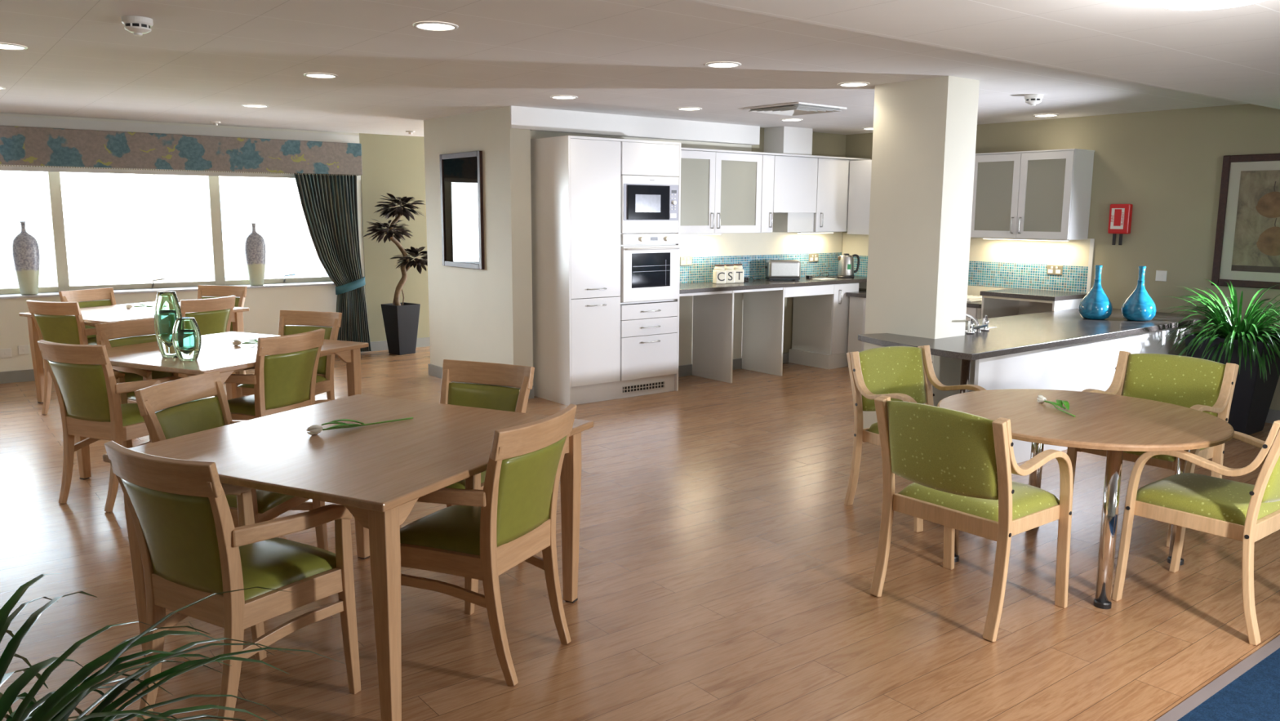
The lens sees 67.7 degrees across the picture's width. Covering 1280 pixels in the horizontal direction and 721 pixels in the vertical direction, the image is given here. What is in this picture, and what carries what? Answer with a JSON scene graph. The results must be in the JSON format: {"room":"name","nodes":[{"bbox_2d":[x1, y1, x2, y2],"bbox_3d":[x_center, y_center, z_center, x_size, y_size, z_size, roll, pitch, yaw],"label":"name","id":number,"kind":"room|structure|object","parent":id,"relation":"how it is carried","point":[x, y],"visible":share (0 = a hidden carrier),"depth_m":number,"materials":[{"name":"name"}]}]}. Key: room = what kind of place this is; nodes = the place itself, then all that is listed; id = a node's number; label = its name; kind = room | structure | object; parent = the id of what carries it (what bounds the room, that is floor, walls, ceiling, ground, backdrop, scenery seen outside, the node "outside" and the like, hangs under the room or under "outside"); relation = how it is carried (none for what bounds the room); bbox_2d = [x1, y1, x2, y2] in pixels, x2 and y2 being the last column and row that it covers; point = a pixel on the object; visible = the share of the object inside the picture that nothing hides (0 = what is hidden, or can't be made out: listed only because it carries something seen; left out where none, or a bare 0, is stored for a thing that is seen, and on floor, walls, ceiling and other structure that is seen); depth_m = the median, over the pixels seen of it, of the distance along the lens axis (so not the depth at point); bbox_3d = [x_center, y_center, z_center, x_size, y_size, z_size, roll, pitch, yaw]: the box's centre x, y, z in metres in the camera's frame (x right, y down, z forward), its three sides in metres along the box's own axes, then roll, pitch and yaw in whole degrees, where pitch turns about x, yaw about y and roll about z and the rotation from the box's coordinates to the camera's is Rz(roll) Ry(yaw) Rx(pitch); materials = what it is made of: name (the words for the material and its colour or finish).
{"room":"care facility","nodes":[
{"label":"care facility","id":0,"kind":"room"},
{"bbox_2d":[0,112,429,371],"bbox_3d":[-4.336,-1.179,9.835,11.500,2.400,0.366,-6,11,-37],"label":"wall","id":1,"kind":"structure","parent":0,"point":[393,165],"depth_m":10.58,"materials":[{"name":"beige paint"}]},
{"bbox_2d":[0,170,142,288],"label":"window","id":2,"kind":"structure","parent":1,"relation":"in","point":[100,210],"depth_m":25.93,"materials":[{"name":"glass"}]},
{"bbox_2d":[0,171,331,293],"bbox_3d":[-6.122,-1.248,8.566,6.950,1.335,0.117,-6,11,-37],"label":"window","id":3,"kind":"structure","parent":1,"relation":"in","point":[53,178],"depth_m":9.60,"materials":[{"name":"white plastic"}]},
{"bbox_2d":[0,280,334,298],"bbox_3d":[-6.030,-0.559,8.547,6.950,0.020,0.330,-6,11,-37],"label":"window sill","id":4,"kind":"structure","parent":1,"relation":"attached to","point":[329,282],"depth_m":9.47,"materials":[{"name":"white paint"}]},
{"bbox_2d":[10,221,39,294],"bbox_3d":[-5.640,-0.940,8.775,0.222,0.665,0.222,-6,11,-37],"label":"vase","id":5,"kind":"object","parent":4,"relation":"on","point":[25,252],"visible":1,"depth_m":8.71,"materials":[{"name":"ceramic"}]},
{"bbox_2d":[244,222,266,285],"bbox_3d":[-4.033,-1.112,10.011,0.216,0.646,0.216,-6,11,-37],"label":"vase","id":6,"kind":"object","parent":4,"relation":"on","point":[255,247],"visible":1,"depth_m":9.95,"materials":[{"name":"ceramic"}]},
{"bbox_2d":[0,115,362,179],"bbox_3d":[-5.816,-1.885,8.210,7.115,0.475,0.189,-6,11,-37],"label":"pelmet","id":7,"kind":"object","parent":1,"relation":"attached to","point":[26,144],"visible":1,"depth_m":9.14,"materials":[{"name":"fabric"}]},
{"bbox_2d":[294,173,371,351],"bbox_3d":[-3.312,-1.038,10.307,0.756,1.953,0.116,-6,11,-37],"label":"curtain","id":8,"kind":"object","parent":7,"relation":"hanging from","point":[329,203],"visible":0.88,"depth_m":10.31,"materials":[{"name":"fabric"}]},
{"bbox_2d":[0,337,430,383],"bbox_3d":[-4.283,-0.015,9.814,11.250,0.105,0.020,-6,11,-37],"label":"baseboard","id":9,"kind":"structure","parent":1,"relation":"attached to","point":[11,376],"depth_m":8.78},
{"bbox_2d":[135,173,328,283],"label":"window","id":10,"kind":"structure","parent":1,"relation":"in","point":[173,211],"depth_m":32.09,"materials":[{"name":"glass"}]},
{"bbox_2d":[423,106,751,387],"bbox_3d":[-0.434,-1.075,9.296,2.790,2.400,1.580,-6,11,-37],"label":"wall pillar","id":11,"kind":"structure","parent":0,"point":[485,315],"depth_m":8.17,"materials":[{"name":"beige paint"}]},
{"bbox_2d":[439,151,484,269],"bbox_3d":[-1.575,-1.320,8.423,0.028,1.000,0.750,-6,11,-37],"label":"mirror","id":12,"kind":"object","parent":11,"relation":"attached to","point":[460,173],"visible":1,"depth_m":8.40,"materials":[{"name":"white glass"}]},
{"bbox_2d":[427,364,509,386],"bbox_3d":[-1.549,0.185,8.622,0.015,0.105,1.615,-6,11,-37],"label":"baseboard","id":13,"kind":"structure","parent":11,"relation":"attached to","point":[434,371],"depth_m":9.12,"materials":[{"name":"white paint"}]},
{"bbox_2d":[680,150,762,233],"bbox_3d":[0.591,-1.558,8.895,1.225,0.740,0.363,-6,11,-37],"label":"upper cabinet","id":14,"kind":"object","parent":11,"relation":"attached to","point":[721,193],"visible":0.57,"depth_m":8.83,"materials":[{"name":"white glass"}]},
{"bbox_2d":[680,147,871,159],"bbox_3d":[1.214,-2.005,9.321,2.806,0.018,0.348,-6,11,-37],"label":"trim","id":15,"kind":"structure","parent":14,"relation":"on","point":[682,148],"depth_m":9.13,"materials":[{"name":"white wood"}]},
{"bbox_2d":[763,126,813,155],"bbox_3d":[1.482,-2.179,9.557,0.410,0.275,0.270,-6,11,-37],"label":"duct boxing","id":16,"kind":"object","parent":14,"relation":"on","point":[780,140],"visible":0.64,"depth_m":9.44,"materials":[{"name":"white paint"}]},
{"bbox_2d":[760,154,774,232],"bbox_3d":[1.141,-1.621,9.317,0.160,0.740,0.363,-6,11,-37],"label":"upper cabinet","id":17,"kind":"object","parent":11,"relation":"attached to","point":[768,161],"visible":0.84,"depth_m":9.20,"materials":[{"name":"white laminate"}]},
{"bbox_2d":[0,0,1245,137],"bbox_3d":[-1.994,-1.978,6.835,11.700,0.120,8.200,-6,11,-37],"label":"ceiling","id":18,"kind":"structure","parent":0,"point":[199,61],"depth_m":5.56,"materials":[{"name":"paint"}]},
{"bbox_2d":[0,43,27,49],"bbox_3d":[-3.303,-1.631,4.964,0.204,0.006,0.204,-6,11,-37],"label":"recessed light","id":19,"kind":"object","parent":18,"relation":"in","point":[2,46],"visible":1,"depth_m":4.98,"materials":[{"name":"white plastic"}]},
{"bbox_2d":[121,15,153,35],"bbox_3d":[-2.231,-1.479,4.242,0.124,0.075,0.124,-6,11,-37],"label":"smoke detector","id":20,"kind":"object","parent":18,"relation":"attached to","point":[137,25],"visible":1,"depth_m":4.20,"materials":[{"name":"white plastic"}]},
{"bbox_2d":[303,73,337,78],"bbox_3d":[-1.998,-1.781,5.979,0.204,0.006,0.204,-6,11,-37],"label":"recessed light","id":21,"kind":"object","parent":18,"relation":"in","point":[311,75],"visible":1,"depth_m":5.96,"materials":[{"name":"white plastic"}]},
{"bbox_2d":[413,22,458,31],"bbox_3d":[-0.934,-1.526,4.369,0.204,0.006,0.204,-6,11,-37],"label":"recessed light","id":22,"kind":"object","parent":18,"relation":"in","point":[433,26],"visible":1,"depth_m":4.36,"materials":[{"name":"white plastic"}]},
{"bbox_2d":[705,62,741,67],"bbox_3d":[0.475,-1.686,5.452,0.204,0.006,0.204,-6,11,-37],"label":"recessed light","id":23,"kind":"object","parent":18,"relation":"in","point":[714,64],"visible":1,"depth_m":5.45,"materials":[{"name":"white plastic"}]},
{"bbox_2d":[743,102,846,115],"bbox_3d":[1.246,-2.014,7.673,0.580,0.028,0.580,-7,11,-39],"label":"ceiling vent","id":24,"kind":"object","parent":18,"relation":"in","point":[796,108],"visible":1,"depth_m":7.59,"materials":[{"name":"white plastic"}]},
{"bbox_2d":[838,82,870,86],"bbox_3d":[1.400,-1.804,6.250,0.204,0.006,0.204,-6,11,-37],"label":"recessed light","id":25,"kind":"object","parent":18,"relation":"in","point":[845,84],"visible":1,"depth_m":6.24,"materials":[{"name":"white plastic"}]},
{"bbox_2d":[1024,93,1043,106],"bbox_3d":[2.791,-1.843,6.774,0.124,0.075,0.124,-6,11,-37],"label":"smoke detector","id":26,"kind":"object","parent":18,"relation":"attached to","point":[1033,100],"visible":1,"depth_m":6.73,"materials":[{"name":"white plastic"}]},
{"bbox_2d":[0,346,1279,720],"bbox_3d":[-0.383,0.841,5.153,11.700,0.120,13.500,-6,11,-37],"label":"floor","id":27,"kind":"structure","parent":0,"point":[726,571],"depth_m":3.91,"materials":[{"name":"brown wood"}]},
{"bbox_2d":[26,299,97,414],"bbox_3d":[-4.354,-0.042,7.459,0.564,0.887,0.549,3,9,17],"label":"dining chair","id":28,"kind":"object","parent":27,"relation":"on","point":[63,322],"visible":0.44,"depth_m":7.21,"materials":[{"name":"brown wood"}]},
{"bbox_2d":[58,287,153,345],"bbox_3d":[-4.570,-0.160,8.211,0.549,0.887,0.564,4,10,25],"label":"dining chair","id":29,"kind":"object","parent":27,"relation":"on","point":[89,297],"visible":0.12,"depth_m":8.24,"materials":[{"name":"brown wood"}]},
{"bbox_2d":[37,339,182,511],"bbox_3d":[-2.852,0.314,5.206,0.564,0.887,0.549,4,10,23],"label":"dining chair","id":30,"kind":"object","parent":27,"relation":"on","point":[92,397],"visible":0.66,"depth_m":5.00,"materials":[{"name":"brown wood"}]},
{"bbox_2d":[18,301,249,403],"bbox_3d":[-4.164,-0.050,7.970,1.200,0.740,1.240,5,10,29],"label":"dining table","id":31,"kind":"object","parent":27,"relation":"on","point":[95,315],"visible":0.29,"depth_m":7.75,"materials":[{"name":"brown wood"}]},
{"bbox_2d":[95,318,178,446],"bbox_3d":[-2.958,0.204,5.913,0.549,0.887,0.564,5,10,29],"label":"dining chair","id":32,"kind":"object","parent":27,"relation":"on","point":[134,331],"visible":0.16,"depth_m":5.89,"materials":[{"name":"brown wood"}]},
{"bbox_2d":[0,573,345,720],"bbox_3d":[-0.970,0.872,1.362,1.124,0.970,1.162,4,10,24],"label":"potted grass plant","id":33,"kind":"object","parent":27,"relation":"on","point":[58,704],"visible":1,"depth_m":1.49,"materials":[{"name":"green plant"}]},
{"bbox_2d":[145,295,235,377],"bbox_3d":[-3.598,-0.075,7.695,0.549,0.887,0.564,5,10,29],"label":"dining chair","id":34,"kind":"object","parent":27,"relation":"on","point":[211,315],"visible":0.23,"depth_m":7.53,"materials":[{"name":"brown wood"}]},
{"bbox_2d":[74,331,368,479],"bbox_3d":[-2.535,0.293,5.807,1.220,0.740,1.240,5,10,26],"label":"dining table","id":35,"kind":"object","parent":27,"relation":"on","point":[217,351],"visible":0.53,"depth_m":5.59,"materials":[{"name":"brown wood"}]},
{"bbox_2d":[154,291,182,357],"bbox_3d":[-2.653,-0.203,5.375,0.158,0.370,0.098,1,9,2],"label":"glass vase","id":36,"kind":"object","parent":35,"relation":"on","point":[167,308],"visible":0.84,"depth_m":5.33,"materials":[{"name":"green glass"}]},
{"bbox_2d":[172,317,201,360],"bbox_3d":[-2.503,-0.119,5.275,0.158,0.235,0.098,1,9,2],"label":"glass vase","id":37,"kind":"object","parent":35,"relation":"on","point":[186,334],"visible":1,"depth_m":5.24,"materials":[{"name":"green glass"}]},
{"bbox_2d":[197,284,247,373],"bbox_3d":[-3.865,-0.214,8.587,0.564,0.887,0.549,2,9,10],"label":"dining chair","id":38,"kind":"object","parent":27,"relation":"on","point":[204,291],"visible":0.09,"depth_m":8.76,"materials":[{"name":"brown wood"}]},
{"bbox_2d":[133,370,328,621],"bbox_3d":[-1.646,0.524,3.888,0.549,0.887,0.564,2,9,12],"label":"dining chair","id":39,"kind":"object","parent":27,"relation":"on","point":[174,408],"visible":0.23,"depth_m":3.86,"materials":[{"name":"brown wood"}]},
{"bbox_2d":[104,440,360,720],"bbox_3d":[-1.259,0.667,2.976,0.564,0.887,0.549,5,10,30],"label":"dining chair","id":40,"kind":"object","parent":27,"relation":"on","point":[192,549],"visible":0.94,"depth_m":2.82,"materials":[{"name":"brown wood"}]},
{"bbox_2d":[224,328,324,420],"bbox_3d":[-2.160,0.267,5.532,0.549,0.887,0.564,4,10,25],"label":"dining chair","id":41,"kind":"object","parent":27,"relation":"on","point":[284,378],"visible":0.6,"depth_m":5.36,"materials":[{"name":"brown wood"}]},
{"bbox_2d":[235,310,342,404],"bbox_3d":[-2.328,0.133,6.398,0.564,0.887,0.549,3,9,17],"label":"dining chair","id":42,"kind":"object","parent":27,"relation":"on","point":[307,321],"visible":0.18,"depth_m":6.49,"materials":[{"name":"brown wood"}]},
{"bbox_2d":[102,394,593,720],"bbox_3d":[-1.008,0.645,3.585,1.225,0.740,1.240,5,10,26],"label":"dining table","id":43,"kind":"object","parent":27,"relation":"on","point":[379,472],"visible":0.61,"depth_m":3.30,"materials":[{"name":"brown wood"}]},
{"bbox_2d":[306,417,413,435],"bbox_3d":[-1.075,0.237,3.680,0.432,0.038,0.072,-7,11,-39],"label":"tulip","id":44,"kind":"object","parent":43,"relation":"on","point":[313,429],"visible":1,"depth_m":3.62,"materials":[{"name":"green plant"}]},
{"bbox_2d":[363,193,427,355],"bbox_3d":[-2.621,-0.954,10.548,0.577,1.755,0.895,8,12,42],"label":"potted tree","id":45,"kind":"object","parent":27,"relation":"on","point":[401,320],"visible":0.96,"depth_m":10.47,"materials":[{"name":"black plant"}]},
{"bbox_2d":[440,359,534,592],"bbox_3d":[-0.792,0.479,4.211,0.564,0.887,0.549,4,10,25],"label":"dining chair","id":46,"kind":"object","parent":27,"relation":"on","point":[488,393],"visible":0.11,"depth_m":4.35,"materials":[{"name":"brown wood"}]},
{"bbox_2d":[400,403,577,685],"bbox_3d":[-0.549,0.609,3.379,0.549,0.887,0.564,5,10,26],"label":"dining chair","id":47,"kind":"object","parent":27,"relation":"on","point":[487,532],"visible":0.82,"depth_m":3.21,"materials":[{"name":"green fabric"}]},
{"bbox_2d":[530,135,681,405],"bbox_3d":[-0.275,-0.775,8.174,1.155,2.153,0.608,-6,11,-37],"label":"tall cabinet","id":48,"kind":"object","parent":27,"relation":"on","point":[590,345],"visible":0.92,"depth_m":7.84,"materials":[{"name":"white wood"}]},
{"bbox_2d":[622,380,665,393],"bbox_3d":[0.038,0.229,8.261,0.463,0.059,0.005,-6,11,-37],"label":"grille","id":49,"kind":"object","parent":48,"relation":"attached to","point":[636,386],"depth_m":8.26,"materials":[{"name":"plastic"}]},
{"bbox_2d":[620,175,679,233],"bbox_3d":[-0.022,-1.332,8.176,0.603,0.472,0.428,-6,11,-37],"label":"microwave","id":50,"kind":"object","parent":48,"relation":"in","point":[648,204],"visible":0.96,"depth_m":8.00,"materials":[{"name":"white plastic"}]},
{"bbox_2d":[620,233,679,302],"bbox_3d":[-0.047,-0.818,8.284,0.603,0.568,0.557,-6,11,-37],"label":"oven","id":51,"kind":"object","parent":48,"relation":"in","point":[650,262],"visible":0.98,"depth_m":8.08,"materials":[{"name":"white metal"}]},
{"bbox_2d":[679,284,834,382],"bbox_3d":[0.975,-0.282,9.252,2.036,0.862,0.552,-6,11,-37],"label":"base unit","id":52,"kind":"object","parent":27,"relation":"on","point":[763,309],"visible":0.87,"depth_m":9.22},
{"bbox_2d":[679,275,866,293],"bbox_3d":[1.278,-0.762,9.421,2.806,0.038,0.578,-6,11,-37],"label":"countertop","id":53,"kind":"structure","parent":52,"relation":"on","point":[704,286],"depth_m":9.11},
{"bbox_2d":[712,264,725,284],"bbox_3d":[0.752,-0.819,9.050,0.104,0.182,0.112,-2,9,-13],"label":"storage jar","id":54,"kind":"object","parent":53,"relation":"on","point":[719,272],"visible":1,"depth_m":9.00,"materials":[{"name":"beige ceramic"}]},
{"bbox_2d":[724,263,735,283],"bbox_3d":[0.846,-0.829,9.122,0.104,0.182,0.112,-2,9,-13],"label":"storage jar","id":55,"kind":"object","parent":53,"relation":"on","point":[730,272],"visible":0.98,"depth_m":9.07,"materials":[{"name":"beige ceramic"}]},
{"bbox_2d":[733,263,744,283],"bbox_3d":[0.939,-0.840,9.194,0.104,0.182,0.112,-2,9,-13],"label":"storage jar","id":56,"kind":"object","parent":53,"relation":"on","point":[740,272],"visible":0.87,"depth_m":9.15,"materials":[{"name":"beige ceramic"}]},
{"bbox_2d":[764,259,800,280],"bbox_3d":[1.424,-0.906,9.571,0.345,0.202,0.170,-1,9,-6],"label":"toaster","id":57,"kind":"object","parent":53,"relation":"on","point":[775,269],"visible":1,"depth_m":9.49,"materials":[{"name":"metal"}]},
{"bbox_2d":[836,253,859,278],"bbox_3d":[2.170,-0.995,10.013,0.184,0.252,0.222,9,12,43],"label":"kettle","id":58,"kind":"object","parent":53,"relation":"on","point":[846,262],"visible":1,"depth_m":9.94,"materials":[{"name":"metal"}]},
{"bbox_2d":[788,282,858,368],"bbox_3d":[1.928,-0.386,9.966,0.430,0.860,0.583,-6,11,-37],"label":"base cabinet","id":59,"kind":"object","parent":27,"relation":"on","point":[820,322],"visible":0.84,"depth_m":9.80,"materials":[{"name":"white laminate"}]},
{"bbox_2d":[847,296,981,352],"bbox_3d":[2.785,-0.222,9.341,0.603,0.735,1.490,-6,11,-37],"label":"base unit","id":60,"kind":"object","parent":27,"relation":"on","point":[857,307],"visible":0.17,"depth_m":9.66,"materials":[{"name":"white laminate"}]},
{"bbox_2d":[846,291,982,308],"bbox_3d":[2.796,-0.605,9.289,0.598,0.038,1.521,-6,11,-37],"label":"countertop","id":61,"kind":"structure","parent":60,"relation":"on","point":[856,294],"depth_m":9.52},
{"bbox_2d":[844,345,986,532],"bbox_3d":[1.481,0.380,5.054,0.572,0.845,0.567,-5,10,-29],"label":"bentwood chair","id":62,"kind":"object","parent":27,"relation":"on","point":[900,373],"visible":0.61,"depth_m":5.15,"materials":[{"name":"brown wood"}]},
{"bbox_2d":[959,359,970,393],"bbox_3d":[1.912,0.342,5.661,0.070,0.735,0.070,-6,11,-37],"label":"support post","id":63,"kind":"object","parent":27,"relation":"on","point":[965,364],"visible":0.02,"depth_m":5.60,"materials":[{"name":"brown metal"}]},
{"bbox_2d":[869,395,1072,641],"bbox_3d":[1.327,0.568,3.833,0.567,0.845,0.572,-6,11,-37],"label":"bentwood chair","id":64,"kind":"object","parent":27,"relation":"on","point":[960,465],"visible":1,"depth_m":3.66,"materials":[{"name":"green fabric"}]},
{"bbox_2d":[979,288,1087,319],"bbox_3d":[3.473,-0.160,8.456,0.618,0.890,0.700,-6,11,-37],"label":"base cabinet","id":65,"kind":"object","parent":27,"relation":"on","point":[1014,301],"visible":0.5,"depth_m":8.48,"materials":[{"name":"white laminate"}]},
{"bbox_2d":[937,388,1234,608],"bbox_3d":[1.922,0.577,4.257,1.180,0.700,1.180,-7,12,-40],"label":"round table","id":66,"kind":"object","parent":27,"relation":"on","point":[1114,424],"visible":0.65,"depth_m":3.99,"materials":[{"name":"brown wood"}]},
{"bbox_2d":[1036,395,1075,417],"bbox_3d":[1.891,0.201,4.281,0.079,0.038,0.342,-1,9,-6],"label":"tulip","id":67,"kind":"object","parent":66,"relation":"on","point":[1041,398],"visible":1,"depth_m":4.31,"materials":[{"name":"green plant"}]},
{"bbox_2d":[968,322,1205,462],"bbox_3d":[2.996,0.138,7.012,3.178,0.737,0.870,-6,11,-37],"label":"base cabinet","id":68,"kind":"object","parent":27,"relation":"on","point":[1080,366],"visible":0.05,"depth_m":6.31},
{"bbox_2d":[857,308,1209,360],"bbox_3d":[2.916,-0.233,6.878,3.405,0.038,1.030,-6,11,-37],"label":"countertop","id":69,"kind":"structure","parent":68,"relation":"on","point":[1015,334],"depth_m":6.40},
{"bbox_2d":[965,313,989,333],"bbox_3d":[2.269,-0.245,6.403,0.254,0.124,0.370,0,9,-2],"label":"mixer tap","id":70,"kind":"object","parent":69,"relation":"on","point":[984,326],"visible":0.88,"depth_m":6.45,"materials":[{"name":"silver metal"}]},
{"bbox_2d":[1078,265,1112,319],"bbox_3d":[3.494,-0.523,7.306,0.239,0.409,0.239,-6,11,-37],"label":"bottle vase","id":71,"kind":"object","parent":69,"relation":"on","point":[1095,304],"visible":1,"depth_m":7.25,"materials":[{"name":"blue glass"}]},
{"bbox_2d":[1120,266,1156,321],"bbox_3d":[3.774,-0.506,7.208,0.239,0.409,0.239,-6,11,-37],"label":"bottle vase","id":72,"kind":"object","parent":69,"relation":"on","point":[1139,305],"visible":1,"depth_m":7.15,"materials":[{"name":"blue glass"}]},
{"bbox_2d":[1066,350,1239,546],"bbox_3d":[2.582,0.417,4.854,0.567,0.845,0.572,-7,11,-38],"label":"bentwood chair","id":73,"kind":"object","parent":27,"relation":"on","point":[1205,385],"visible":0.35,"depth_m":4.89,"materials":[{"name":"green fabric"}]},
{"bbox_2d":[1111,419,1279,644],"bbox_3d":[2.335,0.577,3.810,0.572,0.845,0.567,-6,11,-37],"label":"bentwood chair","id":74,"kind":"object","parent":27,"relation":"on","point":[1247,513],"visible":0.96,"depth_m":3.68,"materials":[{"name":"brown wood"}]},
{"bbox_2d":[1152,279,1279,435],"bbox_3d":[4.298,-0.027,6.932,1.134,1.103,1.224,-7,12,-40],"label":"potted grass plant","id":75,"kind":"object","parent":27,"relation":"on","point":[1256,351],"visible":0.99,"depth_m":6.80,"materials":[{"name":"green plant"}]},
{"bbox_2d":[1155,635,1279,720],"bbox_3d":[3.295,0.936,4.246,6.190,0.009,0.040,-6,11,-37],"label":"trim","id":76,"kind":"structure","parent":27,"relation":"on","point":[1203,694],"depth_m":3.21,"materials":[{"name":"silver metal"}]},
{"bbox_2d":[751,128,846,352],"bbox_3d":[1.197,-1.268,10.605,1.410,2.400,1.490,-6,11,-37],"label":"wall","id":77,"kind":"structure","parent":0,"point":[828,144],"depth_m":10.08,"materials":[{"name":"beige paint"}]},
{"bbox_2d":[510,106,759,145],"bbox_3d":[0.036,-2.081,8.538,2.788,0.175,0.110,-6,11,-37],"label":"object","id":78,"kind":"structure","parent":77,"relation":"attached to","point":[535,119],"depth_m":8.37,"materials":[{"name":"white paint"}]},
{"bbox_2d":[678,352,789,377],"bbox_3d":[0.821,0.054,9.552,1.960,0.105,0.020,-6,11,-37],"label":"baseboard","id":79,"kind":"structure","parent":77,"relation":"attached to","point":[683,370],"depth_m":9.62,"materials":[{"name":"white paint"}]},
{"bbox_2d":[680,252,841,283],"bbox_3d":[1.099,-0.936,9.621,2.800,0.243,0.008,-6,11,-37],"label":"mosaic band","id":80,"kind":"object","parent":77,"relation":"attached to","point":[701,269],"visible":0.36,"depth_m":9.66,"materials":[{"name":"teal tile"}]},
{"bbox_2d":[680,231,842,257],"bbox_3d":[1.100,-1.183,9.583,2.800,0.257,0.006,-6,11,-37],"label":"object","id":81,"kind":"structure","parent":77,"relation":"attached to","point":[774,242],"depth_m":9.66,"materials":[{"name":"beige ceramic"}]},
{"bbox_2d":[772,155,817,232],"bbox_3d":[1.439,-1.658,9.567,0.615,0.740,0.330,-6,11,-37],"label":"upper cabinet","id":82,"kind":"object","parent":77,"relation":"attached to","point":[795,178],"visible":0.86,"depth_m":9.47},
{"bbox_2d":[772,212,813,232],"bbox_3d":[1.521,-1.403,9.691,0.380,0.200,0.300,-6,11,-37],"label":"range hood","id":83,"kind":"object","parent":82,"relation":"attached to","point":[789,222],"depth_m":9.55,"materials":[{"name":"silver metal"}]},
{"bbox_2d":[862,75,979,428],"bbox_3d":[1.843,-0.607,6.353,0.330,2.400,0.560,-6,11,-37],"label":"wall column","id":84,"kind":"structure","parent":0,"point":[924,134],"depth_m":6.14,"materials":[{"name":"beige paint"}]},
{"bbox_2d":[682,0,1279,109],"bbox_3d":[2.146,-1.092,1.578,11.700,0.220,5.300,-6,11,-37],"label":"ceiling","id":85,"kind":"structure","parent":0,"point":[1233,54],"depth_m":3.92,"materials":[{"name":"white paint"}]},
{"bbox_2d":[1146,0,1266,10],"bbox_3d":[1.854,-1.177,3.066,0.440,0.069,0.440,-6,11,-37],"label":"round ceiling light","id":86,"kind":"object","parent":85,"relation":"attached to","point":[1178,5],"visible":1,"depth_m":3.08,"materials":[{"name":"white plastic"}]},
{"bbox_2d":[841,103,1279,410],"bbox_3d":[4.693,-0.756,7.417,0.150,2.400,11.200,-6,11,-37],"label":"wall","id":87,"kind":"structure","parent":0,"point":[1167,165],"depth_m":7.80,"materials":[{"name":"beige paint"}]},
{"bbox_2d":[813,157,860,231],"bbox_3d":[2.009,-1.719,9.985,0.796,0.740,0.363,-6,11,-37],"label":"upper cabinet","id":88,"kind":"object","parent":87,"relation":"attached to","point":[831,215],"visible":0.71,"depth_m":9.77,"materials":[{"name":"white laminate"}]},
{"bbox_2d":[847,160,871,235],"bbox_3d":[2.727,-1.612,9.443,0.338,0.748,1.415,-6,11,-37],"label":"upper cabinet","id":89,"kind":"object","parent":87,"relation":"attached to","point":[860,179],"visible":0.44,"depth_m":9.78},
{"bbox_2d":[841,232,1090,296],"bbox_3d":[3.057,-0.934,9.392,0.006,0.590,2.752,-6,11,-37],"label":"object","id":90,"kind":"structure","parent":87,"relation":"attached to","point":[1072,252],"depth_m":8.85,"materials":[{"name":"beige ceramic"}]},
{"bbox_2d":[853,255,1088,293],"bbox_3d":[3.056,-0.871,9.401,0.008,0.233,2.752,-6,11,-37],"label":"mosaic band","id":91,"kind":"object","parent":87,"relation":"attached to","point":[996,274],"visible":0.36,"depth_m":8.81,"materials":[{"name":"teal tile"}]},
{"bbox_2d":[1046,264,1062,275],"bbox_3d":[3.708,-0.809,8.544,0.013,0.086,0.146,-6,11,-37],"label":"wall socket","id":92,"kind":"object","parent":91,"relation":"attached to","point":[1051,269],"visible":1,"depth_m":8.54,"materials":[{"name":"gold metal"}]},
{"bbox_2d":[970,148,1094,239],"bbox_3d":[3.449,-1.467,8.499,0.371,0.757,0.969,-6,11,-37],"label":"upper cabinet","id":93,"kind":"object","parent":87,"relation":"attached to","point":[1037,194],"visible":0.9,"depth_m":8.30,"materials":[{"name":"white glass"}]},
{"bbox_2d":[982,237,1070,241],"bbox_3d":[3.461,-1.091,8.600,0.060,0.015,0.820,-6,11,-37],"label":"strip light","id":94,"kind":"object","parent":93,"relation":"attached to","point":[982,237],"visible":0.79,"depth_m":8.56,"materials":[{"name":"white plastic"}]},
{"bbox_2d":[1086,238,1094,293],"bbox_3d":[3.911,-0.818,8.294,0.010,0.475,0.033,-6,11,-37],"label":"seal","id":95,"kind":"object","parent":87,"relation":"attached to","point":[1092,240],"visible":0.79,"depth_m":8.29,"materials":[{"name":"white plastic"}]},
{"bbox_2d":[1107,204,1133,244],"bbox_3d":[4.037,-1.143,8.038,0.062,0.343,0.170,-6,11,-37],"label":"fire alarm box","id":96,"kind":"object","parent":87,"relation":"attached to","point":[1120,215],"visible":1,"depth_m":8.01,"materials":[{"name":"red plastic"}]},
{"bbox_2d":[1155,270,1167,281],"bbox_3d":[4.276,-0.694,7.836,0.012,0.086,0.086,-6,11,-37],"label":"wall switch","id":97,"kind":"object","parent":87,"relation":"attached to","point":[1161,275],"visible":1,"depth_m":7.83,"materials":[{"name":"white plastic"}]},
{"bbox_2d":[1210,153,1279,288],"bbox_3d":[4.759,-1.037,7.142,0.030,1.000,0.810,-6,11,-37],"label":"framed picture","id":98,"kind":"object","parent":87,"relation":"attached to","point":[1246,252],"visible":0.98,"depth_m":7.28,"materials":[{"name":"paper"}]},
{"bbox_2d":[1231,169,1279,272],"bbox_3d":[4.760,-1.037,7.143,0.002,0.760,0.550,-6,11,-37],"label":"print","id":99,"kind":"object","parent":98,"relation":"attached to","point":[1255,216],"depth_m":7.25,"materials":[{"name":"paper"}]},
{"bbox_2d":[1265,408,1279,423],"bbox_3d":[6.307,0.726,5.395,0.020,0.105,5.700,-6,11,-37],"label":"baseboard","id":100,"kind":"structure","parent":87,"relation":"attached to","point":[1273,415],"depth_m":7.27,"materials":[{"name":"white paint"}]},
{"bbox_2d":[1177,647,1279,720],"bbox_3d":[4.413,1.163,2.825,6.190,0.007,3.605,-6,11,-37],"label":"carpet","id":101,"kind":"structure","parent":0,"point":[1255,695],"depth_m":3.11,"materials":[{"name":"blue carpet"}]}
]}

